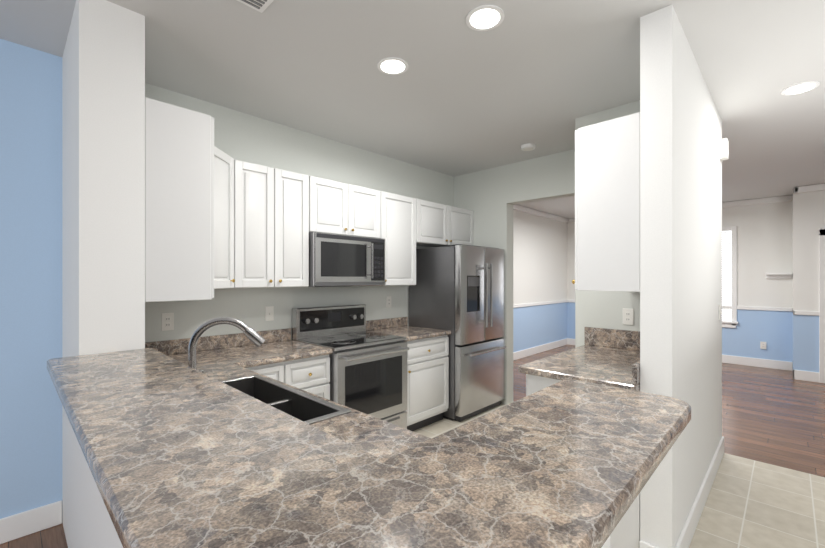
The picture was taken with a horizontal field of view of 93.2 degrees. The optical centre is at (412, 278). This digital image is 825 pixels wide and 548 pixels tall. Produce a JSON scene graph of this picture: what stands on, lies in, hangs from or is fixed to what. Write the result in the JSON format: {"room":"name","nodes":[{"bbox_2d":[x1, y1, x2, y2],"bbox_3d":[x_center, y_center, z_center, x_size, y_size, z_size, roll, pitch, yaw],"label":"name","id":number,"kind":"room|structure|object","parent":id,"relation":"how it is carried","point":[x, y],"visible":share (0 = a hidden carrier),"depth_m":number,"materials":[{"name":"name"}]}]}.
{"room":"kitchen","nodes":[
{"label":"kitchen","id":0,"kind":"room"},
{"bbox_2d":[0,523,67,547],"bbox_3d":[-1.443,1.465,-1.581,6.280,0.060,4.720,0,0,44],"label":"floor","id":1,"kind":"structure","parent":0,"point":[53,537],"depth_m":2.14,"materials":[{"name":"brown wood"}]},
{"bbox_2d":[62,0,144,547],"bbox_3d":[-1.695,0.065,2.117,0.780,2.740,0.250,0,0,44],"label":"wall","id":2,"kind":"structure","parent":0,"point":[103,184],"depth_m":1.86,"materials":[{"name":"white paint"}]},
{"bbox_2d":[145,97,228,301],"bbox_3d":[-1.287,-0.395,2.157,0.244,1.020,0.371,0,0,44],"label":"upper cabinet","id":3,"kind":"object","parent":2,"relation":"attached to","point":[216,218],"depth_m":2.06,"materials":[{"name":"white wood"}]},
{"bbox_2d":[0,39,453,518],"bbox_3d":[-2.405,0.065,2.044,0.140,2.740,8.600,0,0,44],"label":"wall","id":4,"kind":"structure","parent":0,"point":[30,263],"depth_m":2.26,"materials":[{"name":"blue paint"}]},
{"bbox_2d":[0,500,61,543],"bbox_3d":[-3.697,1.367,0.594,0.016,0.135,4.718,0,0,44],"label":"baseboard","id":5,"kind":"structure","parent":4,"relation":"attached to","point":[24,523],"depth_m":2.19,"materials":[{"name":"white wood"}]},
{"bbox_2d":[161,313,173,330],"bbox_3d":[-1.683,0.295,2.682,0.008,0.120,0.074,0,0,44],"label":"electrical outlet","id":6,"kind":"object","parent":4,"relation":"attached to","point":[167,321],"visible":1,"depth_m":2.68,"materials":[{"name":"plastic"}]},
{"bbox_2d":[229,156,268,287],"bbox_3d":[-1.423,-0.385,2.499,0.637,0.900,0.675,0,0,44],"label":"upper cabinet","id":7,"kind":"object","parent":4,"relation":"attached to","point":[248,182],"depth_m":2.78,"materials":[{"name":"white wood"}]},
{"bbox_2d":[265,306,273,320],"bbox_3d":[-1.173,0.285,3.204,0.016,0.120,0.074,0,0,44],"label":"electrical outlet","id":8,"kind":"object","parent":4,"relation":"attached to","point":[269,313],"visible":1,"depth_m":3.21,"materials":[{"name":"white plastic"}]},
{"bbox_2d":[269,167,316,287],"bbox_3d":[-1.145,-0.385,2.992,0.352,0.900,0.641,0,0,44],"label":"upper cabinet","id":9,"kind":"object","parent":4,"relation":"attached to","point":[292,195],"depth_m":3.02,"materials":[{"name":"white wood"}]},
{"bbox_2d":[317,177,384,238],"bbox_3d":[-0.672,-0.608,3.513,0.308,0.455,0.760,0,0,44],"label":"upper cabinet","id":10,"kind":"object","parent":4,"relation":"attached to","point":[342,208],"depth_m":3.42,"materials":[{"name":"white wood"}]},
{"bbox_2d":[308,232,384,286],"bbox_3d":[-0.627,-0.156,3.469,0.434,0.442,0.756,0,0,44],"label":"over-the-range microwave","id":11,"kind":"object","parent":10,"relation":"attached to","point":[338,260],"visible":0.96,"depth_m":3.29,"materials":[{"name":"metal"}]},
{"bbox_2d":[386,296,390,307],"bbox_3d":[-0.252,0.245,4.164,0.008,0.120,0.074,0,0,44],"label":"electrical outlet","id":12,"kind":"object","parent":4,"relation":"attached to","point":[388,301],"visible":1,"depth_m":4.16,"materials":[{"name":"plastic"}]},
{"bbox_2d":[385,192,416,285],"bbox_3d":[-0.237,-0.385,3.964,0.308,0.900,0.487,0,0,44],"label":"upper cabinet","id":13,"kind":"object","parent":4,"relation":"attached to","point":[400,211],"depth_m":3.87,"materials":[{"name":"white wood"}]},
{"bbox_2d":[417,199,473,246],"bbox_3d":[0.287,-0.608,4.506,0.308,0.455,1.015,0,0,44],"label":"upper cabinet","id":14,"kind":"object","parent":4,"relation":"attached to","point":[438,225],"depth_m":4.36,"materials":[{"name":"white wood"}]},
{"bbox_2d":[79,445,609,547],"bbox_3d":[-0.443,0.911,1.484,1.900,1.048,1.080,0,0,44],"label":"half wall","id":15,"kind":"structure","parent":0,"point":[97,529],"depth_m":1.47,"materials":[{"name":"white paint"}]},
{"bbox_2d":[47,348,690,547],"bbox_3d":[-0.387,0.364,1.390,2.107,0.040,1.238,0,0,44],"label":"bar","id":16,"kind":"object","parent":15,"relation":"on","point":[177,454],"visible":1,"depth_m":0.71,"materials":[{"name":"stone"}]},
{"bbox_2d":[0,0,824,218],"bbox_3d":[1.345,-1.345,1.968,7.200,0.080,13.700,0,0,44],"label":"ceiling","id":17,"kind":"structure","parent":0,"point":[459,96],"depth_m":2.42,"materials":[{"name":"paint"}]},
{"bbox_2d":[237,0,273,12],"bbox_3d":[-0.752,-1.299,1.706,0.253,0.012,0.310,0,0,44],"label":"ceiling vent","id":18,"kind":"object","parent":17,"relation":"in","point":[261,6],"visible":1,"depth_m":1.84,"materials":[{"name":"metal"}]},
{"bbox_2d":[377,57,407,74],"bbox_3d":[-0.120,-1.301,2.389,0.190,0.007,0.190,0,0,44],"label":"recessed light","id":19,"kind":"object","parent":17,"relation":"in","point":[392,66],"visible":1,"depth_m":2.38,"materials":[{"name":"white plastic"}]},
{"bbox_2d":[466,5,503,30],"bbox_3d":[0.362,-1.301,1.950,0.190,0.007,0.190,0,0,44],"label":"recessed light","id":20,"kind":"object","parent":17,"relation":"in","point":[484,18],"visible":1,"depth_m":1.94,"materials":[{"name":"white"}]},
{"bbox_2d":[521,143,535,150],"bbox_3d":[1.135,-1.287,3.825,0.140,0.036,0.140,0,0,44],"label":"smoke detector","id":21,"kind":"object","parent":17,"relation":"attached to","point":[528,147],"visible":1,"depth_m":3.78,"materials":[{"name":"white plastic"}]},
{"bbox_2d":[781,81,819,94],"bbox_3d":[2.648,-1.301,2.666,0.190,0.007,0.190,0,0,44],"label":"recessed light","id":22,"kind":"object","parent":17,"relation":"in","point":[799,88],"visible":1,"depth_m":2.66,"materials":[{"name":"white plastic"}]},
{"bbox_2d":[454,149,574,404],"bbox_3d":[1.496,0.065,4.151,2.545,2.740,0.150,0,0,44],"label":"wall","id":23,"kind":"structure","parent":0,"point":[490,197],"depth_m":4.48,"materials":[{"name":"white paint"}]},
{"bbox_2d":[513,210,568,351],"bbox_3d":[1.808,0.065,7.012,0.140,2.740,4.680,0,0,44],"label":"wall","id":24,"kind":"structure","parent":0,"point":[540,244],"depth_m":7.60,"materials":[{"name":"white paint"}]},
{"bbox_2d":[513,300,567,307],"bbox_3d":[1.867,0.480,6.955,0.022,0.060,4.400,0,0,44],"label":"trim","id":25,"kind":"structure","parent":24,"relation":"attached to","point":[558,301],"depth_m":7.52,"materials":[{"name":"white wood"}]},
{"bbox_2d":[513,338,567,360],"bbox_3d":[1.865,1.365,6.957,0.018,0.140,4.400,0,0,44],"label":"baseboard","id":26,"kind":"structure","parent":24,"relation":"attached to","point":[541,348],"depth_m":7.56,"materials":[{"name":"white wood"}]},
{"bbox_2d":[513,205,568,222],"bbox_3d":[1.884,-1.260,6.939,0.070,0.090,4.400,0,0,44],"label":"crown molding","id":27,"kind":"structure","parent":24,"relation":"attached to","point":[515,207],"depth_m":7.48,"materials":[{"name":"white wood"}]},
{"bbox_2d":[575,100,639,347],"bbox_3d":[1.841,0.065,3.192,0.715,2.740,0.750,0,0,44],"label":"wall","id":28,"kind":"structure","parent":0,"point":[599,309],"depth_m":3.02,"materials":[{"name":"white paint"}]},
{"bbox_2d":[623,308,633,324],"bbox_3d":[1.600,0.280,2.895,0.074,0.120,0.008,0,0,44],"label":"outlet","id":29,"kind":"object","parent":28,"relation":"attached to","point":[628,316],"visible":1,"depth_m":2.89,"materials":[{"name":"plastic"}]},
{"bbox_2d":[413,402,824,547],"bbox_3d":[1.544,1.465,1.512,6.280,0.060,3.880,0,0,44],"label":"floor","id":30,"kind":"structure","parent":0,"point":[749,503],"depth_m":2.46,"materials":[{"name":"beige tile"}]},
{"bbox_2d":[145,317,431,457],"bbox_3d":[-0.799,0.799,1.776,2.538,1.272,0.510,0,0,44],"label":"countertop","id":31,"kind":"structure","parent":30,"relation":"on","point":[280,369],"depth_m":0.92,"materials":[{"name":"stone"}]},
{"bbox_2d":[182,317,265,405],"bbox_3d":[-0.804,0.342,1.676,0.183,0.358,0.292,0,0,44],"label":"faucet","id":32,"kind":"object","parent":31,"relation":"on","point":[250,333],"depth_m":1.65,"materials":[{"name":"silver metal"}]},
{"bbox_2d":[292,304,408,428],"bbox_3d":[-0.514,0.843,3.360,0.728,1.185,0.756,0,0,44],"label":"range","id":33,"kind":"object","parent":30,"relation":"on","point":[368,373],"visible":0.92,"depth_m":3.25,"materials":[{"name":"metal"}]},
{"bbox_2d":[366,317,450,430],"bbox_3d":[-0.062,0.928,3.908,0.636,1.014,0.650,0,0,44],"label":"base cabinet","id":34,"kind":"object","parent":30,"relation":"on","point":[427,378],"visible":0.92,"depth_m":3.75,"materials":[{"name":"wood"}]},
{"bbox_2d":[409,244,505,421],"bbox_3d":[0.533,0.542,4.375,0.788,1.785,0.835,0,0,44],"label":"refrigerator","id":35,"kind":"object","parent":30,"relation":"on","point":[457,291],"visible":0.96,"depth_m":4.07,"materials":[{"name":"metal"}]},
{"bbox_2d":[518,327,639,547],"bbox_3d":[1.233,0.908,2.506,0.633,1.054,1.078,0,0,44],"label":"kitchen counter","id":36,"kind":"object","parent":30,"relation":"on","point":[606,356],"depth_m":2.32,"materials":[{"name":"stone"}]},
{"bbox_2d":[513,345,824,476],"bbox_3d":[4.332,1.465,5.061,7.200,0.060,5.100,0,0,44],"label":"floor","id":37,"kind":"structure","parent":0,"point":[776,417],"depth_m":4.13,"materials":[{"name":"brown wood"}]},
{"bbox_2d":[569,201,788,361],"bbox_3d":[4.763,0.065,7.314,3.670,2.740,0.140,0,0,44],"label":"wall","id":38,"kind":"structure","parent":0,"point":[780,237],"depth_m":6.36,"materials":[{"name":"white paint"}]},
{"bbox_2d":[568,338,790,370],"bbox_3d":[4.667,1.365,7.296,3.538,0.140,0.020,0,0,44],"label":"baseboard","id":39,"kind":"structure","parent":38,"relation":"attached to","point":[747,361],"depth_m":6.38,"materials":[{"name":"white wood"}]},
{"bbox_2d":[569,195,790,222],"bbox_3d":[4.686,-1.260,7.235,3.530,0.090,0.080,0,0,44],"label":"crown molding","id":40,"kind":"structure","parent":38,"relation":"attached to","point":[779,198],"depth_m":6.35,"materials":[{"name":"white wood"}]},
{"bbox_2d":[568,300,791,311],"bbox_3d":[4.676,0.480,7.281,3.512,0.060,0.028,0,0,44],"label":"trim","id":41,"kind":"structure","parent":38,"relation":"attached to","point":[738,307],"depth_m":6.33,"materials":[{"name":"white wood"}]},
{"bbox_2d":[722,226,738,327],"bbox_3d":[4.931,-0.030,7.013,1.430,1.710,0.060,0,0,44],"label":"dining window","id":42,"kind":"structure","parent":38,"relation":"in","point":[729,270],"depth_m":6.60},
{"bbox_2d":[760,341,765,348],"bbox_3d":[5.673,1.075,6.306,0.074,0.120,0.008,0,0,44],"label":"outlet","id":43,"kind":"object","parent":38,"relation":"attached to","point":[762,345],"visible":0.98,"depth_m":6.31,"materials":[{"name":"plastic"}]},
{"bbox_2d":[766,273,791,278],"bbox_3d":[5.770,-0.050,6.147,0.300,0.090,0.140,0,0,44],"label":"ledge","id":44,"kind":"object","parent":38,"relation":"attached to","point":[778,275],"visible":1,"depth_m":6.14,"materials":[{"name":"white wood"}]},
{"bbox_2d":[640,5,721,547],"bbox_3d":[1.848,0.065,2.587,0.135,2.740,1.910,0,0,44],"label":"wall","id":45,"kind":"structure","parent":0,"point":[680,244],"depth_m":1.96,"materials":[{"name":"white paint"}]},
{"bbox_2d":[572,112,639,291],"bbox_3d":[1.359,-0.385,2.434,0.353,0.900,1.006,0,0,44],"label":"upper cabinet","id":46,"kind":"object","parent":45,"relation":"attached to","point":[607,205],"visible":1,"depth_m":2.05,"materials":[{"name":"white wood"}]},
{"bbox_2d":[639,436,723,547],"bbox_3d":[1.849,1.367,2.576,0.151,0.135,1.926,0,0,44],"label":"baseboard","id":47,"kind":"structure","parent":45,"relation":"attached to","point":[688,529],"depth_m":2.32,"materials":[{"name":"white wood"}]},
{"bbox_2d":[719,305,721,319],"bbox_3d":[2.450,0.265,3.098,0.016,0.120,0.074,0,0,44],"label":"light switch","id":48,"kind":"object","parent":45,"relation":"attached to","point":[720,312],"visible":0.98,"depth_m":3.09,"materials":[{"name":"white plastic"}]},
{"bbox_2d":[720,137,728,161],"bbox_3d":[2.503,-1.040,3.130,0.049,0.170,0.120,0,0,44],"label":"door chime","id":49,"kind":"object","parent":45,"relation":"attached to","point":[724,149],"visible":1,"depth_m":3.10,"materials":[{"name":"white plastic"}]},
{"bbox_2d":[789,195,792,361],"bbox_3d":[5.789,0.065,5.837,0.140,2.740,0.540,0,0,44],"label":"wall","id":50,"kind":"structure","parent":0,"point":[790,202],"depth_m":6.10,"materials":[{"name":"white paint"}]},
{"bbox_2d":[793,190,824,371],"bbox_3d":[6.632,0.065,4.536,3.160,2.740,0.140,0,0,44],"label":"wall","id":51,"kind":"structure","parent":0,"point":[808,207],"depth_m":5.49,"materials":[{"name":"white paint"}]},
{"bbox_2d":[792,369,818,382],"bbox_3d":[6.505,1.365,4.548,2.960,0.140,0.018,0,0,44],"label":"baseboard","id":52,"kind":"structure","parent":51,"relation":"attached to","point":[810,376],"depth_m":5.48,"materials":[{"name":"white wood"}]},
{"bbox_2d":[792,310,819,315],"bbox_3d":[6.504,0.480,4.547,2.960,0.060,0.022,0,0,44],"label":"trim","id":53,"kind":"structure","parent":51,"relation":"attached to","point":[814,313],"depth_m":5.47,"materials":[{"name":"white wood"}]},
{"bbox_2d":[793,184,824,193],"bbox_3d":[6.487,-1.260,4.530,2.960,0.090,0.070,0,0,44],"label":"crown molding","id":54,"kind":"structure","parent":51,"relation":"attached to","point":[809,188],"depth_m":5.42,"materials":[{"name":"white wood"}]},
{"bbox_2d":[819,229,824,382],"bbox_3d":[6.021,0.375,5.011,1.100,2.120,0.025,0,0,44],"label":"door frame","id":55,"kind":"structure","parent":51,"relation":"attached to","point":[822,305],"depth_m":5.36,"materials":[{"name":"white wood"}]}
]}

